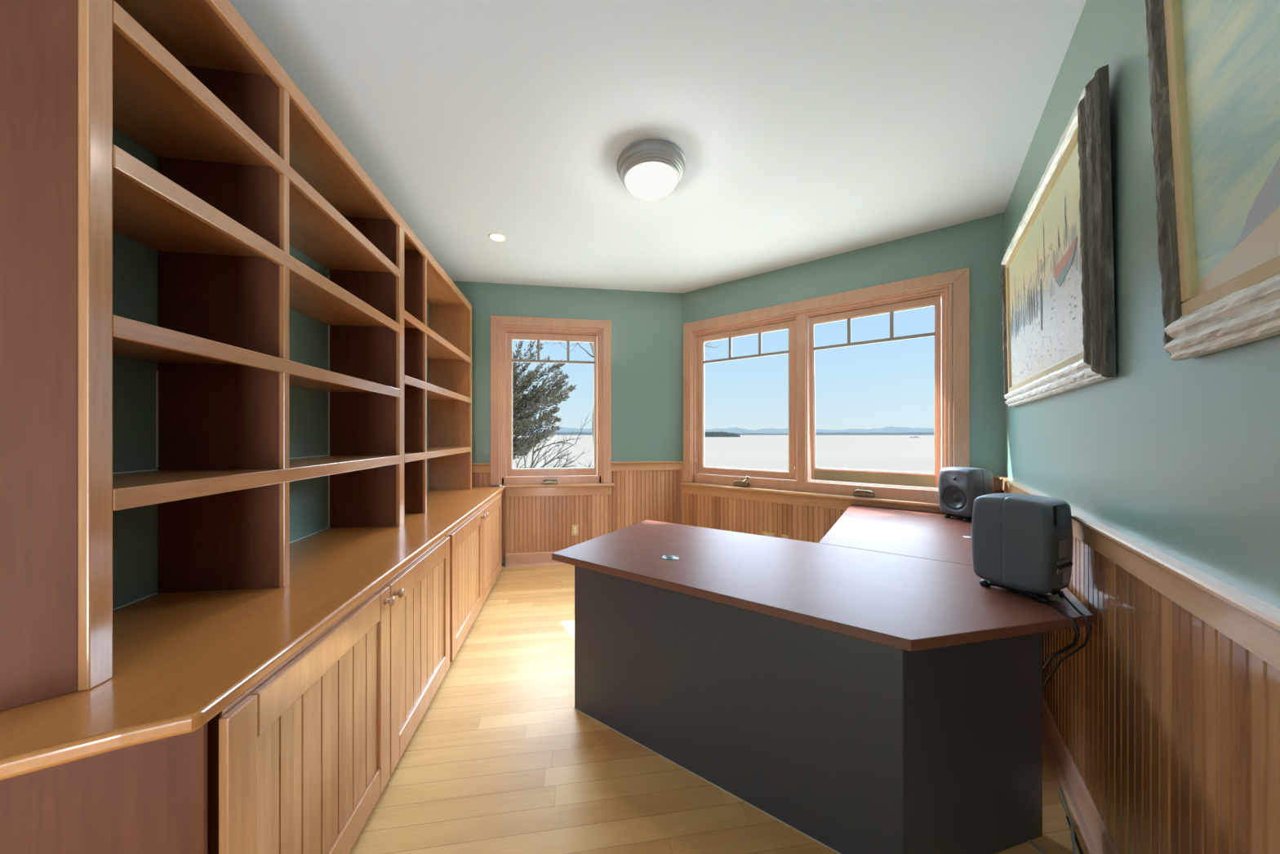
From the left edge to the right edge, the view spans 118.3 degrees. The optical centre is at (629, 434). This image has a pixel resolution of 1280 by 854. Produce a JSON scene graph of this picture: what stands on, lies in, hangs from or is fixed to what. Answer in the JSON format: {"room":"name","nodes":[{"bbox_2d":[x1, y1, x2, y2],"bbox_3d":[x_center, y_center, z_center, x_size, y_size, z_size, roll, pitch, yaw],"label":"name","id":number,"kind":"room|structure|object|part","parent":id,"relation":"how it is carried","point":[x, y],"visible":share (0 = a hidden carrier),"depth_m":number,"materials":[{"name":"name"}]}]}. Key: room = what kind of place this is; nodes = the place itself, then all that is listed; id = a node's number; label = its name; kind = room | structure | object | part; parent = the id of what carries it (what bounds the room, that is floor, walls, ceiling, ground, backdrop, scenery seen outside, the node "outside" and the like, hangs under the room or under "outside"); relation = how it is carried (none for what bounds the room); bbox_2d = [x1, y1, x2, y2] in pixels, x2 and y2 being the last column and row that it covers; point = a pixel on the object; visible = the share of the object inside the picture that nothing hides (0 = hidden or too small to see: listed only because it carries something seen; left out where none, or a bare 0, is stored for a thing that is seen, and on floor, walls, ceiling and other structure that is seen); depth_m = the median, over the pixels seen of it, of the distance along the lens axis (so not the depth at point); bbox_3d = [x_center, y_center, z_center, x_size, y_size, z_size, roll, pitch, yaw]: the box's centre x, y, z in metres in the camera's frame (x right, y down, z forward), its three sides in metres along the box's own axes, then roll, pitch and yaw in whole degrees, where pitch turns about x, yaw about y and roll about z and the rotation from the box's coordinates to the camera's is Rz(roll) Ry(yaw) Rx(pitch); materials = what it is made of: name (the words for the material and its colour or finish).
{"room":"office","nodes":[
{"label":"office","id":0,"kind":"room"},
{"bbox_2d":[112,126,429,611],"bbox_3d":[-1.562,-0.098,0.668,0.160,2.896,6.365,0,0,-8],"label":"wall","id":1,"kind":"structure","parent":0,"point":[135,264],"depth_m":1.23,"materials":[{"name":"green paint"}]},
{"bbox_2d":[452,280,682,565],"bbox_3d":[-0.765,-0.098,4.071,2.704,2.896,0.174,0,0,-8],"label":"wall","id":2,"kind":"structure","parent":0,"point":[646,326],"depth_m":4.09,"materials":[{"name":"green paint"}]},
{"bbox_2d":[505,551,568,567],"bbox_3d":[-0.335,1.285,4.039,1.882,0.130,0.040,0,0,-8],"label":"baseboard","id":3,"kind":"structure","parent":2,"relation":"attached to","point":[536,558],"depth_m":3.94,"materials":[{"name":"brown wood"}]},
{"bbox_2d":[490,315,614,497],"bbox_3d":[-0.799,-0.284,4.039,1.263,1.852,0.207,0,0,-8],"label":"window","id":4,"kind":"structure","parent":2,"relation":"in","point":[531,482],"depth_m":3.99,"materials":[{"name":"brown wood"}]},
{"bbox_3d":[-0.824,0.475,3.953,0.121,0.032,0.036,0,0,-8],"label":"crank handle","id":5,"kind":"part","parent":4,"relation":"part of","materials":[{"name":"brown metal"}]},
{"bbox_3d":[-0.816,-0.310,4.059,0.934,1.502,0.040,0,0,-8],"label":"sash","id":6,"kind":"part","parent":4,"relation":"part of","materials":[{"name":"brown wood"}]},
{"bbox_2d":[571,524,577,535],"bbox_3d":[-0.572,1.005,4.006,0.070,0.115,0.010,0,0,-8],"label":"wall outlet","id":7,"kind":"object","parent":2,"relation":"attached to","point":[574,527],"visible":1,"depth_m":4.00,"materials":[{"name":"beige plastic"}]},
{"bbox_2d":[471,461,684,472],"bbox_3d":[-0.667,0.341,3.992,2.550,0.095,0.038,0,0,-8],"label":"trim","id":8,"kind":"structure","parent":2,"relation":"attached to","point":[624,465],"depth_m":4.09,"materials":[{"name":"brown wood"}]},
{"bbox_2d":[228,0,1086,293],"bbox_3d":[0.677,-1.607,1.024,4.674,0.120,6.535,0,0,-8],"label":"ceiling","id":9,"kind":"structure","parent":0,"point":[805,131],"depth_m":1.87,"materials":[{"name":"paint"}]},
{"bbox_2d":[488,232,506,241],"bbox_3d":[-1.038,-1.548,3.001,0.132,0.010,0.132,0,0,-8],"label":"recessed light","id":10,"kind":"object","parent":9,"relation":"in","point":[495,237],"visible":1,"depth_m":2.99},
{"bbox_2d":[616,139,686,200],"bbox_3d":[0.125,-1.468,2.195,0.398,0.156,0.398,0,0,-8],"label":"ceiling light","id":11,"kind":"object","parent":9,"relation":"attached to","point":[650,170],"visible":1,"depth_m":2.09,"materials":[{"name":"white glass"}]},
{"bbox_3d":[0.125,-1.427,2.195,0.310,0.072,0.310,0,0,-8],"label":"lamp shade","id":12,"kind":"part","parent":11,"relation":"part of","materials":[{"name":"white glass"}]},
{"bbox_2d":[348,564,1088,853],"bbox_3d":[0.677,1.410,1.024,4.674,0.120,6.535,0,0,-8],"label":"floor","id":13,"kind":"structure","parent":0,"point":[500,759],"depth_m":1.51,"materials":[{"name":"beige wood"}]},
{"bbox_2d":[0,534,449,853],"bbox_3d":[-1.217,0.957,1.308,0.704,0.786,1.682,0,0,-8],"label":"base cabinet","id":14,"kind":"object","parent":13,"relation":"on","point":[300,762],"visible":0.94,"depth_m":0.94,"materials":[{"name":"brown wood"}]},
{"bbox_2d":[0,486,504,780],"bbox_3d":[-1.354,0.545,2.131,0.666,0.035,3.457,0,0,-8],"label":"countertop","id":15,"kind":"structure","parent":14,"relation":"on","point":[180,659],"depth_m":0.98,"materials":[{"name":"brown wood"}]},
{"bbox_2d":[0,0,471,711],"bbox_3d":[-1.495,-0.364,2.105,0.382,1.784,3.209,0,0,-8],"label":"bookcase","id":16,"kind":"object","parent":15,"relation":"on","point":[249,171],"visible":1,"depth_m":1.19,"materials":[{"name":"brown wood"}]},
{"bbox_3d":[-1.302,-0.364,0.655,0.449,1.784,0.037,0,0,-43],"label":"panel","id":17,"kind":"part","parent":16,"relation":"part of","materials":[{"name":"brown wood"}]},
{"bbox_3d":[-1.127,-0.364,0.807,0.020,1.784,0.043,0,0,-8],"label":"post","id":18,"kind":"part","parent":16,"relation":"part of","materials":[{"name":"brown wood"}]},
{"bbox_3d":[-1.414,-0.249,1.480,0.362,0.022,1.370,0,0,-8],"label":"shelf","id":19,"kind":"part","parent":16,"relation":"part of","materials":[{"name":"brown wood"}]},
{"bbox_3d":[-1.414,-0.620,1.480,0.362,0.022,1.370,0,0,-8],"label":"shelf","id":20,"kind":"part","parent":16,"relation":"part of","materials":[{"name":"brown wood"}]},
{"bbox_3d":[-1.414,0.130,1.480,0.362,0.022,1.370,0,0,-8],"label":"shelf","id":21,"kind":"part","parent":16,"relation":"part of","materials":[{"name":"brown wood"}]},
{"bbox_3d":[-1.414,-0.933,1.480,0.362,0.022,1.370,0,0,-8],"label":"shelf","id":22,"kind":"part","parent":16,"relation":"part of","materials":[{"name":"brown wood"}]},
{"bbox_3d":[-1.329,-0.334,2.216,0.020,1.724,0.063,0,0,-8],"label":"post","id":23,"kind":"part","parent":16,"relation":"part of","materials":[{"name":"brown wood"}]},
{"bbox_3d":[-1.623,-0.340,2.935,0.362,0.022,1.445,0,0,-8],"label":"shelf","id":24,"kind":"part","parent":16,"relation":"part of","materials":[{"name":"brown wood"}]},
{"bbox_3d":[-1.623,-0.722,2.935,0.362,0.022,1.445,0,0,-8],"label":"shelf","id":25,"kind":"part","parent":16,"relation":"part of","materials":[{"name":"brown wood"}]},
{"bbox_3d":[-1.623,0.130,2.935,0.362,0.022,1.445,0,0,-8],"label":"shelf","id":26,"kind":"part","parent":16,"relation":"part of","materials":[{"name":"brown wood"}]},
{"bbox_3d":[-1.719,-0.364,3.672,0.380,1.784,0.042,0,0,-8],"label":"panel","id":27,"kind":"part","parent":16,"relation":"part of","materials":[{"name":"brown wood"}]},
{"bbox_3d":[-0.878,0.948,1.121,0.020,0.735,0.691,0,0,-8],"label":"door","id":28,"kind":"part","parent":14,"relation":"part of","materials":[{"name":"brown wood"}]},
{"bbox_3d":[-0.882,0.947,1.121,0.009,0.537,0.543,0,0,-8],"label":"door panel","id":29,"kind":"part","parent":14,"relation":"part of","materials":[{"name":"brown wood"}]},
{"bbox_3d":[-0.942,0.584,1.486,0.001,0.042,1.407,0,0,-8],"label":"frame","id":30,"kind":"part","parent":14,"relation":"part of","materials":[{"name":"brown wood"}]},
{"bbox_3d":[-0.896,0.625,1.433,0.034,0.037,0.037,0,0,-8],"label":"knob","id":31,"kind":"part","parent":14,"relation":"part of","materials":[{"name":"brown wood"}]},
{"bbox_3d":[-0.906,0.625,1.506,0.034,0.037,0.037,0,0,-8],"label":"knob","id":32,"kind":"part","parent":14,"relation":"part of","materials":[{"name":"silver metal"}]},
{"bbox_3d":[-0.977,0.948,1.817,0.020,0.735,0.706,0,0,-8],"label":"door","id":33,"kind":"part","parent":14,"relation":"part of","materials":[{"name":"brown wood"}]},
{"bbox_3d":[-0.982,0.947,1.816,0.009,0.537,0.558,0,0,-8],"label":"door panel","id":34,"kind":"part","parent":14,"relation":"part of","materials":[{"name":"brown wood"}]},
{"bbox_2d":[447,490,502,662],"bbox_3d":[-1.458,0.957,2.994,0.704,0.786,1.720,0,0,-8],"label":"base cabinet","id":35,"kind":"object","parent":13,"relation":"on","point":[476,544],"visible":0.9,"depth_m":2.67,"materials":[{"name":"brown wood"}]},
{"bbox_3d":[-1.085,0.948,2.568,0.020,0.735,0.732,0,0,-8],"label":"door","id":36,"kind":"part","parent":35,"relation":"part of","materials":[{"name":"brown wood"}]},
{"bbox_3d":[-1.089,0.947,2.567,0.009,0.537,0.584,0,0,-8],"label":"door panel","id":37,"kind":"part","parent":35,"relation":"part of","materials":[{"name":"brown wood"}]},
{"bbox_3d":[-1.163,0.927,3.036,0.001,0.726,1.720,0,0,-8],"label":"frame","id":38,"kind":"part","parent":35,"relation":"part of","materials":[{"name":"brown wood"}]},
{"bbox_3d":[-1.192,0.948,3.315,0.020,0.735,0.769,0,0,-8],"label":"door","id":39,"kind":"part","parent":35,"relation":"part of","materials":[{"name":"brown wood"}]},
{"bbox_3d":[-1.196,0.947,3.314,0.009,0.537,0.621,0,0,-8],"label":"door panel","id":40,"kind":"part","parent":35,"relation":"part of","materials":[{"name":"brown wood"}]},
{"bbox_2d":[551,520,1093,853],"bbox_3d":[0.662,0.966,1.734,1.942,0.769,1.024,0,0,37],"label":"desk","id":41,"kind":"object","parent":13,"relation":"on","point":[862,701],"visible":0.96,"depth_m":1.31,"materials":[{"name":"laminate"}]},
{"bbox_3d":[0.277,0.984,1.517,1.315,0.732,0.020,0,0,35],"label":"panel","id":42,"kind":"part","parent":41,"relation":"part of","materials":[{"name":"grey laminate"}]},
{"bbox_3d":[1.099,0.984,1.220,0.593,0.732,0.020,0,0,-14],"label":"panel","id":43,"kind":"part","parent":41,"relation":"part of","materials":[{"name":"grey laminate"}]},
{"bbox_2d":[971,493,1073,603],"bbox_3d":[1.464,0.406,1.425,0.230,0.357,0.230,0,0,-25],"label":"speaker","id":44,"kind":"object","parent":41,"relation":"on","point":[1021,543],"visible":0.99,"depth_m":1.36},
{"bbox_2d":[1037,593,1079,673],"bbox_3d":[1.435,0.940,1.328,0.152,0.809,0.288,0,0,-8],"label":"cable","id":45,"kind":"object","parent":44,"relation":"hanging from","point":[1074,643],"visible":0.51,"depth_m":1.23,"materials":[{"name":"black rubber"}]},
{"bbox_3d":[1.504,0.455,1.341,0.140,0.180,0.014,0,0,-25],"label":"amplifier plate","id":46,"kind":"part","parent":44,"relation":"part of","materials":[{"name":"black rubber"}]},
{"bbox_3d":[1.508,0.400,1.332,0.060,0.060,0.009,0,0,-25],"label":"connector plate","id":47,"kind":"part","parent":44,"relation":"part of","materials":[{"name":"grey metal"}]},
{"bbox_3d":[1.512,0.460,1.335,0.100,0.040,0.009,0,0,-25],"label":"connector plate","id":48,"kind":"part","parent":44,"relation":"part of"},
{"bbox_3d":[1.535,0.499,1.345,0.040,0.040,0.009,0,0,-25],"label":"connector plate","id":49,"kind":"part","parent":44,"relation":"part of","materials":[{"name":"silver metal"}]},
{"bbox_2d":[1042,590,1090,689],"bbox_3d":[1.480,0.938,1.340,0.141,0.813,0.289,0,0,-8],"label":"cable","id":50,"kind":"object","parent":44,"relation":"hanging from","point":[1088,633],"visible":0.63,"depth_m":1.27,"materials":[{"name":"black rubber"}]},
{"bbox_2d":[1048,593,1064,603],"bbox_3d":[1.502,0.575,1.341,0.035,0.019,0.039,0,0,-8],"label":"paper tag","id":51,"kind":"object","parent":41,"relation":"on","point":[1055,597],"visible":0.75,"depth_m":1.35,"materials":[{"name":"beige paper"}]},
{"bbox_2d":[818,504,973,565],"bbox_3d":[1.788,0.966,2.362,0.902,0.769,1.408,0,0,37],"label":"desk","id":52,"kind":"object","parent":13,"relation":"on","point":[932,535],"visible":0.4,"depth_m":2.23,"materials":[{"name":"laminate"}]},
{"bbox_2d":[938,466,993,521],"bbox_3d":[2.326,0.406,2.642,0.230,0.357,0.230,0,0,-14],"label":"speaker","id":53,"kind":"object","parent":52,"relation":"on","point":[958,486],"visible":0.82,"depth_m":2.57},
{"bbox_2d":[1026,787,1076,853],"bbox_3d":[1.388,1.268,1.236,0.135,0.161,0.110,0,0,-8],"label":"cable","id":54,"kind":"object","parent":13,"relation":"on","point":[1072,827],"visible":0.82,"depth_m":1.23,"materials":[{"name":"grey rubber"}]},
{"bbox_2d":[1066,815,1084,853],"bbox_3d":[1.330,1.312,1.193,0.460,0.073,0.239,0,0,-8],"label":"cable","id":55,"kind":"object","parent":13,"relation":"on","point":[1077,841],"visible":0.82,"depth_m":1.26,"materials":[{"name":"black rubber"}]},
{"bbox_2d":[682,212,1004,542],"bbox_3d":[1.705,-0.098,3.436,2.698,2.896,0.175,0,0,37],"label":"wall","id":56,"kind":"structure","parent":0,"point":[977,245],"depth_m":3.09,"materials":[{"name":"green paint"}]},
{"bbox_2d":[762,530,774,537],"bbox_3d":[1.315,0.958,3.615,0.115,0.070,0.010,0,0,37],"label":"wall outlet","id":57,"kind":"object","parent":56,"relation":"attached to","point":[764,533],"visible":0.66,"depth_m":3.61,"materials":[{"name":"beige plastic"}]},
{"bbox_2d":[781,533,789,538],"bbox_3d":[1.437,0.984,3.524,0.070,0.115,0.010,0,0,37],"label":"wall outlet","id":58,"kind":"object","parent":56,"relation":"attached to","point":[785,536],"visible":0.18,"depth_m":3.52,"materials":[{"name":"beige plastic"}]},
{"bbox_2d":[680,267,969,513],"bbox_3d":[1.571,-0.282,3.519,2.385,1.848,0.234,0,0,37],"label":"window","id":59,"kind":"structure","parent":56,"relation":"in","point":[794,486],"depth_m":3.36,"materials":[{"name":"brown wood"}]},
{"bbox_3d":[1.127,0.447,3.732,0.040,0.085,0.086,0,0,-40],"label":"crank handle","id":60,"kind":"part","parent":59,"relation":"part of","materials":[{"name":"brown metal"}]},
{"bbox_3d":[1.154,-0.317,3.846,0.996,1.481,0.040,0,0,37],"label":"sash","id":61,"kind":"part","parent":59,"relation":"part of","materials":[{"name":"brown wood"}]},
{"bbox_3d":[1.919,0.471,3.138,0.121,0.032,0.036,0,0,37],"label":"crank handle","id":62,"kind":"part","parent":59,"relation":"part of","materials":[{"name":"brown metal"}]},
{"bbox_3d":[2.036,-0.321,3.235,0.928,1.477,0.040,0,3,37],"label":"sash","id":63,"kind":"part","parent":59,"relation":"part of","materials":[{"name":"brown wood"}]},
{"bbox_3d":[2.047,0.374,3.251,0.868,0.084,0.003,0,3,37],"label":"rail","id":64,"kind":"part","parent":59,"relation":"part of","materials":[{"name":"brown wood"}]},
{"bbox_2d":[992,475,1001,489],"bbox_3d":[2.526,0.341,2.701,0.179,0.095,0.038,0,0,37],"label":"trim","id":65,"kind":"structure","parent":56,"relation":"attached to","point":[996,481],"depth_m":2.67,"materials":[{"name":"brown wood"}]},
{"bbox_2d":[1001,0,1279,853],"bbox_3d":[0.825,-0.098,0.175,0.174,2.896,6.120,0,0,37],"label":"wall","id":66,"kind":"structure","parent":0,"point":[1171,726],"depth_m":0.98,"materials":[{"name":"green paint"}]},
{"bbox_2d":[1000,64,1116,407],"bbox_3d":[1.901,-0.645,1.784,0.052,0.951,1.548,-1,-1,37],"label":"framed painting","id":67,"kind":"object","parent":66,"relation":"attached to","point":[1057,277],"visible":1,"depth_m":1.42,"materials":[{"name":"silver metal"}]},
{"bbox_3d":[2.342,-0.645,2.368,0.052,0.948,0.085,-1,-1,37],"label":"frame rail","id":68,"kind":"part","parent":67,"relation":"part of","materials":[{"name":"wood"}]},
{"bbox_3d":[1.896,-1.078,1.788,0.052,0.085,1.545,-1,-1,37],"label":"frame rail","id":69,"kind":"part","parent":67,"relation":"part of","materials":[{"name":"beige wood"}]},
{"bbox_3d":[1.907,-0.213,1.780,0.052,0.085,1.545,-1,-1,37],"label":"frame rail","id":70,"kind":"part","parent":67,"relation":"part of","materials":[{"name":"white wood"}]},
{"bbox_3d":[1.461,-0.645,1.200,0.051,0.948,0.085,-1,-1,37],"label":"frame rail","id":71,"kind":"part","parent":67,"relation":"part of","materials":[{"name":"brown wood"}]},
{"bbox_2d":[1042,695,1118,853],"bbox_3d":[0.750,1.285,0.231,0.041,0.130,6.119,0,0,37],"label":"baseboard","id":72,"kind":"structure","parent":66,"relation":"attached to","point":[1096,837],"depth_m":1.38,"materials":[{"name":"brown wood"}]},
{"bbox_2d":[997,475,1279,671],"bbox_3d":[0.751,0.333,0.230,0.039,0.085,6.119,0,0,37],"label":"trim","id":73,"kind":"structure","parent":66,"relation":"attached to","point":[1253,623],"depth_m":0.80,"materials":[{"name":"brown wood"}]},
{"bbox_2d":[1144,0,1279,360],"bbox_3d":[0.846,-0.616,0.400,0.083,0.909,1.168,0,0,37],"label":"framed painting","id":74,"kind":"object","parent":66,"relation":"attached to","point":[1214,65],"visible":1,"depth_m":0.70,"materials":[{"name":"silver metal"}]},
{"bbox_3d":[1.173,-0.616,0.832,0.052,0.905,0.085,-3,-2,37],"label":"frame rail","id":75,"kind":"part","parent":74,"relation":"part of","materials":[{"name":"brown wood"}]},
{"bbox_3d":[0.858,-0.205,0.392,0.051,0.085,1.165,-3,-2,37],"label":"frame rail","id":76,"kind":"part","parent":74,"relation":"part of","materials":[{"name":"beige wood"}]},
{"label":"outside","id":77,"kind":"structure","parent":0,"visible":0},
{"bbox_2d":[533,426,941,433],"bbox_3d":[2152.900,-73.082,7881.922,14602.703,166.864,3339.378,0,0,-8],"label":"hills","id":78,"kind":"structure","parent":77,"point":[891,428],"depth_m":7281.02,"materials":[{"name":"blue"}]},
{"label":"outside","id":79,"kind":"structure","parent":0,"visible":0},
{"bbox_2d":[520,431,941,435],"bbox_3d":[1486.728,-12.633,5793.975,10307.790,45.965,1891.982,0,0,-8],"label":"shore","id":80,"kind":"structure","parent":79,"point":[559,433],"depth_m":5566.22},
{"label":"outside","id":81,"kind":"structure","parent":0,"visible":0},
{"bbox_3d":[1.269,6.550,12.304,34.000,8.600,36.000,0,0,-8],"label":"ground","id":82,"kind":"structure","parent":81,"visible":0},
{"bbox_2d":[512,340,577,459],"bbox_3d":[-2.325,-1.148,8.328,2.339,7.005,1.662,0,0,-8],"label":"evergreen tree","id":83,"kind":"object","parent":82,"relation":"on","point":[526,402],"visible":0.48,"depth_m":8.22,"materials":[{"name":"green plant"}]},
{"bbox_2d":[514,413,592,468],"bbox_3d":[-1.279,0.880,6.628,1.635,2.744,1.266,0,0,-8],"label":"bare shrub","id":84,"kind":"object","parent":82,"relation":"on","point":[553,458],"visible":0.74,"depth_m":6.67,"materials":[{"name":"brown plant"}]},
{"bbox_2d":[543,341,719,446],"bbox_3d":[0.046,-0.062,6.057,2.904,3.830,0.594,0,0,-8],"label":"bare tree","id":85,"kind":"object","parent":82,"relation":"on","point":[592,344],"visible":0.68,"depth_m":5.98,"materials":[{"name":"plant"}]},
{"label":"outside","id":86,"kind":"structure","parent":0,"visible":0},
{"bbox_2d":[512,435,941,488],"bbox_3d":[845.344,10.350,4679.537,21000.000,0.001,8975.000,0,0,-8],"label":"water","id":87,"kind":"structure","parent":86,"point":[905,453],"depth_m":206.24,"materials":[{"name":"white liquid"}]},
{"bbox_2d":[704,431,740,436],"bbox_3d":[340.091,-1.081,1530.602,238.161,22.862,88.516,0,0,-8],"label":"island","id":88,"kind":"object","parent":87,"relation":"on","point":[706,433],"visible":0.56,"depth_m":1509.33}
]}

